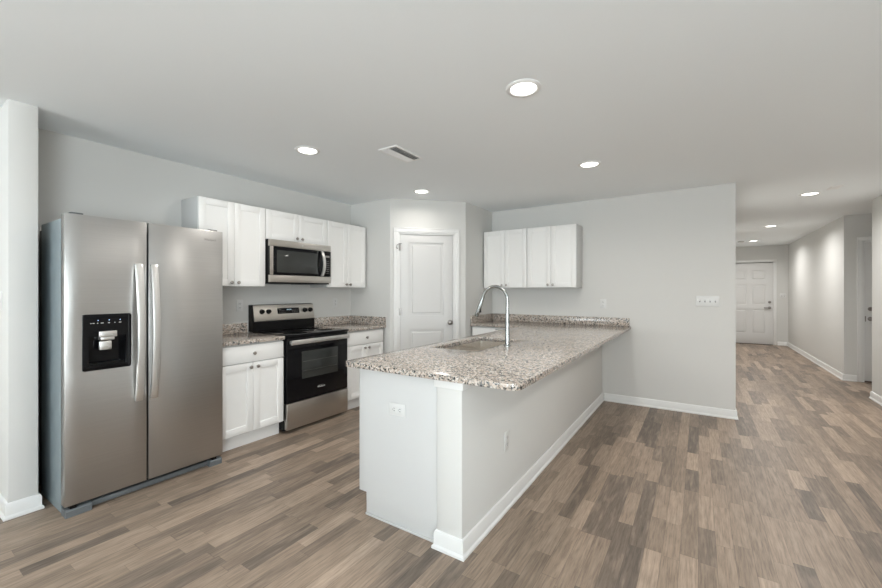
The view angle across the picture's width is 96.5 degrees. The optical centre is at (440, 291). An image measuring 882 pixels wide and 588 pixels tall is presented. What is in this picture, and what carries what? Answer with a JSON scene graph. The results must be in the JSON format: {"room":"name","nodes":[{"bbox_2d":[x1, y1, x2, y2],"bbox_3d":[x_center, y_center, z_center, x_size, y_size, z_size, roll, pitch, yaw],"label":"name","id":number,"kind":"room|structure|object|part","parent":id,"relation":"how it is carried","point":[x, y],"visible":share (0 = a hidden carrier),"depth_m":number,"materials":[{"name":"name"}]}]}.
{"room":"kitchen","nodes":[
{"label":"kitchen","id":0,"kind":"room"},
{"bbox_2d":[0,99,37,502],"bbox_3d":[-3.592,0.102,3.074,2.622,2.455,0.127,0,0,33],"label":"wall","id":1,"kind":"structure","parent":0,"point":[18,120],"depth_m":2.35,"materials":[{"name":"white"}]},
{"bbox_2d":[0,292,1,310],"bbox_3d":[-2.683,0.060,2.392,0.070,0.115,0.016,0,0,33],"label":"light switch","id":2,"kind":"object","parent":1,"relation":"attached to","point":[0,292],"visible":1,"depth_m":2.38,"materials":[{"name":"white plastic"}]},
{"bbox_2d":[0,492,43,521],"bbox_3d":[-3.582,1.284,3.068,2.644,0.092,0.171,0,0,33],"label":"baseboard","id":3,"kind":"structure","parent":1,"relation":"attached to","point":[20,507],"depth_m":2.34,"materials":[{"name":"white"}]},
{"bbox_2d":[38,128,350,483],"bbox_3d":[-1.622,0.102,4.575,0.100,2.455,4.528,0,0,33],"label":"wall","id":4,"kind":"structure","parent":0,"point":[78,175],"depth_m":3.27,"materials":[{"name":"white"}]},
{"bbox_2d":[181,196,264,286],"bbox_3d":[-1.981,-0.423,3.636,0.329,0.762,0.613,0,0,33],"label":"upper cabinet","id":5,"kind":"object","parent":4,"relation":"attached to","point":[242,226],"visible":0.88,"depth_m":3.57,"materials":[{"name":"grey"}]},
{"bbox_3d":[-1.960,-0.423,3.439,0.020,0.754,0.302,0,0,33],"label":"door","id":6,"kind":"part","parent":5,"relation":"part of","materials":[{"name":"white paint"}]},
{"bbox_3d":[-1.792,-0.423,3.694,0.020,0.754,0.302,0,0,33],"label":"door","id":7,"kind":"part","parent":5,"relation":"part of","materials":[{"name":"white paint"}]},
{"bbox_2d":[223,323,246,334],"bbox_3d":[-2.117,0.366,3.708,0.020,0.098,0.600,0,0,33],"label":"backsplash","id":8,"kind":"structure","parent":4,"relation":"attached to","point":[234,328],"depth_m":3.85,"materials":[{"name":"stone"}]},
{"bbox_2d":[236,300,242,311],"bbox_3d":[-1.995,0.144,3.906,0.009,0.115,0.070,0,0,33],"label":"wall outlet","id":9,"kind":"object","parent":4,"relation":"attached to","point":[239,303],"visible":1,"depth_m":3.90,"materials":[{"name":"white plastic"}]},
{"bbox_2d":[265,209,326,245],"bbox_3d":[-1.605,-0.656,4.210,0.329,0.296,0.752,0,0,33],"label":"upper cabinet","id":10,"kind":"object","parent":4,"relation":"attached to","point":[279,225],"visible":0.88,"depth_m":4.09,"materials":[{"name":"grey"}]},
{"bbox_3d":[-1.602,-0.656,3.984,0.020,0.288,0.372,0,0,33],"label":"door","id":11,"kind":"part","parent":10,"relation":"part of","materials":[{"name":"white paint"}]},
{"bbox_2d":[265,239,330,284],"bbox_3d":[-1.569,-0.288,4.187,0.404,0.436,0.750,0,0,33],"label":"microwave oven","id":12,"kind":"object","parent":10,"relation":"attached to","point":[286,262],"visible":0.94,"depth_m":4.04,"materials":[{"name":"silver metal"}]},
{"bbox_3d":[-1.480,-0.299,4.070,0.029,0.278,0.652,0,0,33],"label":"door","id":13,"kind":"part","parent":12,"relation":"part of","materials":[{"name":"black glass"}]},
{"bbox_3d":[-1.283,-0.298,4.295,0.046,0.274,0.042,0,0,33],"label":"handle","id":14,"kind":"part","parent":12,"relation":"part of","materials":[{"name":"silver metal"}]},
{"bbox_3d":[-1.273,-0.299,4.385,0.029,0.278,0.096,0,0,33],"label":"control panel","id":15,"kind":"part","parent":12,"relation":"part of","materials":[{"name":"black glass"}]},
{"bbox_3d":[-1.397,-0.656,4.297,0.020,0.288,0.372,0,0,33],"label":"door","id":16,"kind":"part","parent":10,"relation":"part of","materials":[{"name":"white paint"}]},
{"bbox_2d":[314,315,349,325],"bbox_3d":[-1.350,0.366,4.878,0.020,0.098,0.598,0,0,33],"label":"backsplash","id":17,"kind":"structure","parent":4,"relation":"attached to","point":[321,321],"depth_m":4.86,"materials":[{"name":"stone"}]},
{"bbox_2d":[333,298,336,306],"bbox_3d":[-1.324,0.144,4.928,0.009,0.115,0.070,0,0,33],"label":"wall outlet","id":18,"kind":"object","parent":4,"relation":"attached to","point":[334,299],"visible":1,"depth_m":4.92,"materials":[{"name":"white plastic"}]},
{"bbox_2d":[310,220,365,287],"bbox_3d":[-1.229,-0.423,4.782,0.329,0.762,0.610,0,0,33],"label":"upper cabinet","id":19,"kind":"object","parent":4,"relation":"attached to","point":[347,242],"visible":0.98,"depth_m":4.69,"materials":[{"name":"grey"}]},
{"bbox_3d":[-1.207,-0.423,4.587,0.020,0.754,0.300,0,0,33],"label":"door","id":20,"kind":"part","parent":19,"relation":"part of","materials":[{"name":"white paint"}]},
{"bbox_3d":[-1.041,-0.423,4.840,0.020,0.754,0.300,0,0,33],"label":"door","id":21,"kind":"part","parent":19,"relation":"part of","materials":[{"name":"white paint"}]},
{"bbox_2d":[351,199,389,352],"bbox_3d":[-0.876,0.102,5.005,0.675,2.455,0.090,0,0,33],"label":"wall","id":22,"kind":"structure","parent":0,"point":[374,299],"depth_m":4.91,"materials":[{"name":"white"}]},
{"bbox_2d":[350,315,385,324],"bbox_3d":[-0.933,0.366,4.976,0.609,0.098,0.020,0,0,33],"label":"backsplash","id":23,"kind":"structure","parent":22,"relation":"attached to","point":[374,320],"depth_m":4.95,"materials":[{"name":"stone"}]},
{"bbox_2d":[390,198,464,351],"bbox_3d":[-0.165,0.102,4.928,0.948,2.455,0.100,0,0,-12],"label":"wall","id":24,"kind":"structure","parent":0,"point":[410,213],"depth_m":4.88,"materials":[{"name":"white"}]},
{"bbox_2d":[396,234,452,349],"bbox_3d":[-0.198,0.312,4.871,0.723,2.020,0.102,0,0,-12],"label":"door","id":25,"kind":"structure","parent":24,"relation":"in","point":[426,261],"depth_m":4.89,"materials":[{"name":"white paint"}]},
{"bbox_2d":[394,227,458,350],"bbox_3d":[-0.182,0.277,4.915,0.822,2.107,0.118,0,0,-12],"label":"trim","id":26,"kind":"structure","parent":24,"relation":"attached to","point":[404,230],"depth_m":4.85,"materials":[{"name":"white"}]},
{"bbox_2d":[0,0,881,246],"bbox_3d":[0.927,-1.155,3.966,9.400,0.060,17.950,0,0,33],"label":"ceiling","id":27,"kind":"structure","parent":0,"point":[780,101],"depth_m":2.22,"materials":[{"name":"white"}]},
{"bbox_2d":[295,146,319,154],"bbox_3d":[-1.064,-1.120,3.144,0.192,0.010,0.192,0,0,33],"label":"recessed light","id":28,"kind":"object","parent":27,"relation":"in","point":[307,150],"visible":1,"depth_m":3.13,"materials":[{"name":"white"}]},
{"bbox_2d":[379,145,423,162],"bbox_3d":[-0.324,-1.119,3.235,0.184,0.015,0.364,0,0,33],"label":"ceiling vent","id":29,"kind":"object","parent":27,"relation":"in","point":[395,151],"visible":1,"depth_m":3.22,"materials":[{"name":"white metal"}]},
{"bbox_2d":[413,189,429,193],"bbox_3d":[-0.218,-1.120,4.430,0.192,0.010,0.192,0,0,33],"label":"recessed light","id":30,"kind":"object","parent":27,"relation":"in","point":[419,191],"visible":1,"depth_m":4.41,"materials":[{"name":"white"}]},
{"bbox_2d":[506,79,540,96],"bbox_3d":[0.457,-1.120,2.182,0.192,0.010,0.192,0,0,33],"label":"recessed light","id":31,"kind":"object","parent":27,"relation":"in","point":[522,87],"visible":1,"depth_m":2.17,"materials":[{"name":"white"}]},
{"bbox_2d":[578,160,600,167],"bbox_3d":[1.314,-1.120,3.485,0.192,0.010,0.192,0,0,33],"label":"recessed light","id":32,"kind":"object","parent":27,"relation":"in","point":[592,163],"visible":1,"depth_m":3.47,"materials":[{"name":"white"}]},
{"bbox_2d":[799,191,820,195],"bbox_3d":[4.253,-1.120,4.541,0.192,0.010,0.192,0,0,33],"label":"recessed light","id":33,"kind":"object","parent":27,"relation":"in","point":[815,192],"visible":1,"depth_m":4.51,"materials":[{"name":"white"}]},
{"bbox_2d":[0,343,881,587],"bbox_3d":[0.927,1.355,3.966,9.400,0.050,17.950,0,0,33],"label":"floor","id":34,"kind":"structure","parent":0,"point":[786,493],"depth_m":2.31,"materials":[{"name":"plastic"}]},
{"bbox_2d":[40,212,222,518],"bbox_3d":[-2.196,0.430,2.840,0.751,1.800,0.910,0,0,33],"label":"refrigerator","id":35,"kind":"object","parent":34,"relation":"on","point":[131,312],"visible":1,"depth_m":2.55,"materials":[{"name":"grey metal"}]},
{"bbox_3d":[-2.440,0.450,3.000,0.170,1.720,0.850,0,0,33],"label":"panel","id":36,"kind":"part","parent":35,"relation":"part of","materials":[{"name":"black metal"}]},
{"bbox_3d":[-2.109,0.403,2.483,0.070,1.722,0.408,0,0,33],"label":"door","id":37,"kind":"part","parent":35,"relation":"part of","materials":[{"name":"silver metal"}]},
{"bbox_3d":[-1.966,0.270,2.573,0.073,0.900,0.042,0,0,33],"label":"handle","id":38,"kind":"part","parent":35,"relation":"part of","materials":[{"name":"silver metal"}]},
{"bbox_3d":[-1.920,0.270,2.644,0.073,0.900,0.042,0,0,33],"label":"handle","id":39,"kind":"part","parent":35,"relation":"part of","materials":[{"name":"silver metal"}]},
{"bbox_3d":[-1.856,0.403,2.868,0.070,1.722,0.491,0,0,33],"label":"door","id":40,"kind":"part","parent":35,"relation":"part of","materials":[{"name":"silver metal"}]},
{"bbox_2d":[223,340,282,451],"bbox_3d":[-1.855,0.889,3.555,0.629,0.881,0.590,0,0,33],"label":"base cabinet","id":41,"kind":"object","parent":34,"relation":"on","point":[253,372],"visible":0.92,"depth_m":3.38,"materials":[{"name":"grey"}]},
{"bbox_3d":[-1.705,0.907,3.281,0.020,0.586,0.290,0,0,33],"label":"door","id":42,"kind":"part","parent":41,"relation":"part of","materials":[{"name":"white paint"}]},
{"bbox_3d":[-1.625,0.534,3.404,0.020,0.144,0.584,0,0,33],"label":"drawer","id":43,"kind":"part","parent":41,"relation":"part of","materials":[{"name":"white paint"}]},
{"bbox_2d":[223,323,284,346],"bbox_3d":[-1.865,0.383,3.551,0.614,0.131,0.614,0,0,33],"label":"countertop","id":44,"kind":"structure","parent":41,"relation":"on","point":[235,333],"depth_m":3.61,"materials":[{"name":"stone"}]},
{"bbox_3d":[-1.544,0.907,3.526,0.020,0.586,0.290,0,0,33],"label":"door","id":45,"kind":"part","parent":41,"relation":"part of","materials":[{"name":"white paint"}]},
{"bbox_2d":[248,303,349,431],"bbox_3d":[-1.455,0.735,4.112,0.678,1.190,0.756,0,0,33],"label":"electric range","id":46,"kind":"object","parent":34,"relation":"on","point":[315,388],"visible":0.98,"depth_m":3.98,"materials":[{"name":"black metal"}]},
{"bbox_3d":[-1.685,0.228,4.271,0.036,0.167,0.734,0,0,33],"label":"control panel","id":47,"kind":"part","parent":46,"relation":"part of","materials":[{"name":"silver metal"}]},
{"bbox_2d":[252,327,348,337],"bbox_3d":[-1.444,0.421,4.105,0.572,0.020,0.756,0,0,33],"label":"cooktop","id":48,"kind":"object","parent":46,"relation":"in","point":[289,332],"depth_m":4.01,"materials":[{"name":"black"}]},
{"bbox_3d":[-1.235,0.741,3.967,0.040,0.607,0.748,0,0,33],"label":"oven door","id":49,"kind":"part","parent":46,"relation":"part of","materials":[{"name":"black glass"}]},
{"bbox_3d":[-1.234,1.173,3.966,0.044,0.243,0.748,0,0,33],"label":"storage drawer","id":50,"kind":"part","parent":46,"relation":"part of","materials":[{"name":"silver metal"}]},
{"bbox_3d":[-1.196,0.480,3.939,0.056,0.044,0.716,0,0,33],"label":"handle","id":51,"kind":"part","parent":46,"relation":"part of","materials":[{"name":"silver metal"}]},
{"bbox_2d":[347,328,382,409],"bbox_3d":[-1.101,0.889,4.704,0.629,0.881,0.590,0,0,33],"label":"base cabinet","id":52,"kind":"object","parent":34,"relation":"on","point":[364,343],"visible":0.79,"depth_m":4.46,"materials":[{"name":"grey"}]},
{"bbox_2d":[314,315,385,331],"bbox_3d":[-1.100,0.383,4.718,0.614,0.131,0.634,0,0,33],"label":"countertop","id":53,"kind":"structure","parent":52,"relation":"on","point":[353,323],"depth_m":4.84,"materials":[{"name":"stone"}]},
{"bbox_3d":[-0.951,0.907,4.431,0.020,0.586,0.290,0,0,33],"label":"door","id":54,"kind":"part","parent":52,"relation":"part of","materials":[{"name":"white paint"}]},
{"bbox_3d":[-0.870,0.534,4.553,0.020,0.144,0.584,0,0,33],"label":"drawer","id":55,"kind":"part","parent":52,"relation":"part of","materials":[{"name":"white paint"}]},
{"bbox_3d":[-0.790,0.907,4.676,0.020,0.586,0.290,0,0,33],"label":"door","id":56,"kind":"part","parent":52,"relation":"part of","materials":[{"name":"white paint"}]},
{"bbox_2d":[360,369,436,542],"bbox_3d":[-0.249,0.889,2.229,0.582,0.881,0.024,0,0,33],"label":"end panel","id":57,"kind":"object","parent":34,"relation":"on","point":[398,455],"visible":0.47,"depth_m":2.21,"materials":[{"name":"grey"}]},
{"bbox_2d":[389,402,404,416],"bbox_3d":[-0.247,0.668,2.219,0.115,0.070,0.009,0,0,33],"label":"wall outlet","id":58,"kind":"object","parent":57,"relation":"attached to","point":[396,409],"visible":1,"depth_m":2.22,"materials":[{"name":"white plastic"}]},
{"bbox_2d":[472,326,504,335],"bbox_3d":[0.784,0.889,5.173,0.540,0.881,0.629,0,0,33],"label":"base cabinet","id":59,"kind":"object","parent":34,"relation":"on","point":[476,330],"visible":0.04,"depth_m":5.00,"materials":[{"name":"grey"}]},
{"bbox_3d":[0.325,0.889,3.151,0.629,0.881,0.914,0,0,33],"label":"cabinet","id":60,"kind":"object","parent":34,"relation":"on","visible":0},
{"bbox_2d":[346,313,630,390],"bbox_3d":[0.536,0.383,3.680,1.796,0.131,3.453,0,0,33],"label":"countertop","id":61,"kind":"structure","parent":60,"relation":"on","point":[541,345],"depth_m":2.63,"materials":[{"name":"stone"}]},
{"bbox_2d":[445,341,504,350],"bbox_3d":[0.299,0.544,3.140,0.387,0.190,0.792,0,0,33],"label":"sink","id":62,"kind":"object","parent":61,"relation":"in","point":[478,345],"visible":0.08,"depth_m":3.45,"materials":[{"name":"silver metal"}]},
{"bbox_3d":[0.187,0.544,2.970,0.387,0.190,0.384,0,0,33],"label":"bowl","id":63,"kind":"part","parent":62,"relation":"part of","materials":[{"name":"silver metal"}]},
{"bbox_3d":[0.411,0.544,3.311,0.387,0.190,0.384,0,0,33],"label":"bowl","id":64,"kind":"part","parent":62,"relation":"part of","materials":[{"name":"silver metal"}]},
{"bbox_2d":[475,285,510,345],"bbox_3d":[0.400,0.184,3.070,0.310,0.463,0.056,0,0,33],"label":"kitchen faucet","id":65,"kind":"object","parent":61,"relation":"on","point":[478,310],"visible":1,"depth_m":3.00,"materials":[{"name":"silver metal"}]},
{"bbox_3d":[0.420,0.012,3.057,0.230,0.119,0.023,0,0,33],"label":"spout","id":66,"kind":"part","parent":65,"relation":"part of","materials":[{"name":"silver metal"}]},
{"bbox_2d":[465,202,491,336],"bbox_3d":[0.510,0.102,5.364,0.090,2.455,0.870,0,0,33],"label":"wall","id":67,"kind":"structure","parent":0,"point":[478,220],"depth_m":5.17,"materials":[{"name":"white"}]},
{"bbox_2d":[471,313,492,322],"bbox_3d":[0.564,0.366,5.342,0.020,0.098,0.643,0,0,33],"label":"backsplash","id":68,"kind":"structure","parent":67,"relation":"attached to","point":[484,317],"depth_m":5.32,"materials":[{"name":"stone"}]},
{"bbox_2d":[437,346,601,538],"bbox_3d":[0.974,0.889,3.427,0.150,0.882,3.399,0,0,33],"label":"wall","id":69,"kind":"structure","parent":0,"point":[474,470],"depth_m":2.28,"materials":[{"name":"white"}]},
{"bbox_2d":[434,380,472,390],"bbox_3d":[0.066,0.472,2.042,0.174,0.046,0.112,0,0,33],"label":"trim","id":70,"kind":"structure","parent":69,"relation":"attached to","point":[437,383],"depth_m":1.99,"materials":[{"name":"white"}]},
{"bbox_2d":[504,430,508,451],"bbox_3d":[0.403,0.915,2.410,0.009,0.115,0.070,0,0,33],"label":"wall outlet","id":71,"kind":"object","parent":69,"relation":"attached to","point":[506,434],"visible":1,"depth_m":2.40,"materials":[{"name":"white plastic"}]},
{"bbox_2d":[431,393,737,561],"bbox_3d":[1.898,1.284,3.645,1.499,0.092,4.822,0,0,33],"label":"baseboard","id":72,"kind":"structure","parent":69,"relation":"attached to","point":[460,549],"depth_m":2.77,"materials":[{"name":"white"}]},
{"bbox_2d":[492,183,735,409],"bbox_3d":[1.928,0.102,4.904,2.785,2.455,0.115,0,0,33],"label":"wall","id":73,"kind":"structure","parent":0,"point":[650,256],"depth_m":4.48,"materials":[{"name":"white"}]},
{"bbox_2d":[484,228,527,287],"bbox_3d":[0.910,-0.423,5.300,0.612,0.762,0.329,0,0,33],"label":"upper cabinet","id":74,"kind":"object","parent":73,"relation":"attached to","point":[505,251],"visible":0.92,"depth_m":5.17,"materials":[{"name":"grey"}]},
{"bbox_3d":[0.714,-0.423,5.278,0.302,0.754,0.020,0,0,33],"label":"door","id":75,"kind":"part","parent":74,"relation":"part of","materials":[{"name":"white paint"}]},
{"bbox_3d":[0.968,-0.423,5.111,0.302,0.754,0.020,0,0,33],"label":"door","id":76,"kind":"part","parent":74,"relation":"part of","materials":[{"name":"white paint"}]},
{"bbox_2d":[527,224,581,287],"bbox_3d":[1.425,-0.423,4.962,0.612,0.762,0.329,0,0,33],"label":"upper cabinet","id":77,"kind":"object","parent":73,"relation":"attached to","point":[554,253],"visible":1,"depth_m":4.83,"materials":[{"name":"grey"}]},
{"bbox_3d":[1.229,-0.423,4.941,0.302,0.754,0.020,0,0,33],"label":"door","id":78,"kind":"part","parent":77,"relation":"part of","materials":[{"name":"white paint"}]},
{"bbox_3d":[1.483,-0.423,4.774,0.302,0.754,0.020,0,0,33],"label":"door","id":79,"kind":"part","parent":77,"relation":"part of","materials":[{"name":"white paint"}]},
{"bbox_2d":[493,313,629,325],"bbox_3d":[1.480,0.366,5.114,1.762,0.098,0.020,0,0,33],"label":"backsplash","id":80,"kind":"structure","parent":73,"relation":"attached to","point":[609,321],"depth_m":5.02,"materials":[{"name":"stone"}]},
{"bbox_2d":[600,299,605,308],"bbox_3d":[1.975,0.154,4.798,0.070,0.115,0.009,0,0,33],"label":"wall outlet","id":81,"kind":"object","parent":73,"relation":"attached to","point":[602,301],"visible":1,"depth_m":4.79,"materials":[{"name":"white plastic"}]},
{"bbox_2d":[696,296,718,306],"bbox_3d":[2.852,0.111,4.218,0.195,0.108,0.016,0,0,33],"label":"light switch","id":82,"kind":"object","parent":73,"relation":"attached to","point":[707,301],"visible":1,"depth_m":4.21,"materials":[{"name":"white plastic"}]},
{"bbox_2d":[736,245,787,342],"bbox_3d":[7.826,0.102,10.004,1.715,2.455,0.115,0,0,33],"label":"wall","id":83,"kind":"structure","parent":0,"point":[779,252],"depth_m":9.64,"materials":[{"name":"white"}]},
{"bbox_2d":[736,263,772,344],"bbox_3d":[7.779,0.308,9.927,0.916,2.020,0.078,0,0,33],"label":"door","id":84,"kind":"structure","parent":83,"relation":"in","point":[754,281],"depth_m":9.89,"materials":[{"name":"white paint"}]},
{"bbox_2d":[736,259,776,344],"bbox_3d":[7.820,0.274,9.988,1.046,2.112,0.118,0,0,33],"label":"trim","id":85,"kind":"structure","parent":83,"relation":"attached to","point":[774,261],"depth_m":9.68,"materials":[{"name":"white"}]},
{"bbox_2d":[777,342,786,345],"bbox_3d":[8.315,1.284,9.601,0.175,0.092,0.022,0,0,33],"label":"baseboard","id":86,"kind":"structure","parent":83,"relation":"attached to","point":[778,343],"depth_m":9.60,"materials":[{"name":"white"}]},
{"bbox_2d":[780,293,785,297],"bbox_3d":[8.331,0.115,9.594,0.116,0.115,0.016,0,0,33],"label":"light switch","id":87,"kind":"object","parent":83,"relation":"attached to","point":[782,295],"visible":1,"depth_m":9.60,"materials":[{"name":"white plastic"}]},
{"bbox_2d":[788,215,854,374],"bbox_3d":[7.257,0.102,7.678,0.115,2.455,4.400,0,0,33],"label":"wall","id":88,"kind":"structure","parent":0,"point":[821,263],"depth_m":6.67,"materials":[{"name":"white"}]},
{"bbox_2d":[787,342,856,381],"bbox_3d":[7.250,1.284,7.669,0.157,0.092,4.421,0,0,33],"label":"baseboard","id":89,"kind":"structure","parent":88,"relation":"attached to","point":[845,377],"depth_m":6.66,"materials":[{"name":"white"}]},
{"bbox_2d":[855,214,871,374],"bbox_3d":[6.667,0.102,5.502,1.285,2.455,0.115,0,0,33],"label":"wall","id":90,"kind":"structure","parent":0,"point":[863,222],"depth_m":5.79,"materials":[{"name":"white"}]},
{"bbox_2d":[857,236,871,381],"bbox_3d":[6.587,0.269,5.535,1.069,2.122,0.118,0,0,33],"label":"trim","id":91,"kind":"structure","parent":90,"relation":"attached to","point":[861,241],"depth_m":5.76,"materials":[{"name":"white"}]},
{"bbox_2d":[865,242,871,380],"bbox_3d":[6.563,0.300,5.498,0.909,2.020,0.102,0,0,33],"label":"door","id":92,"kind":"structure","parent":90,"relation":"in","point":[868,245],"depth_m":5.74,"materials":[{"name":"white paint"}]},
{"bbox_2d":[872,199,874,392],"bbox_3d":[5.892,0.102,4.438,1.415,2.455,0.115,0,0,33],"label":"wall","id":93,"kind":"structure","parent":0,"point":[873,200],"depth_m":4.83,"materials":[{"name":"white"}]},
{"bbox_2d":[875,195,881,396],"bbox_3d":[2.058,0.102,-0.222,0.115,2.455,11.885,0,0,33],"label":"wall","id":94,"kind":"structure","parent":0,"point":[878,201],"depth_m":4.69,"materials":[{"name":"white"}]},
{"bbox_2d":[869,391,881,405],"bbox_3d":[2.134,1.284,-0.131,0.187,0.092,11.922,0,0,33],"label":"baseboard","id":95,"kind":"structure","parent":94,"relation":"attached to","point":[875,397],"depth_m":4.72,"materials":[{"name":"white"}]}
]}

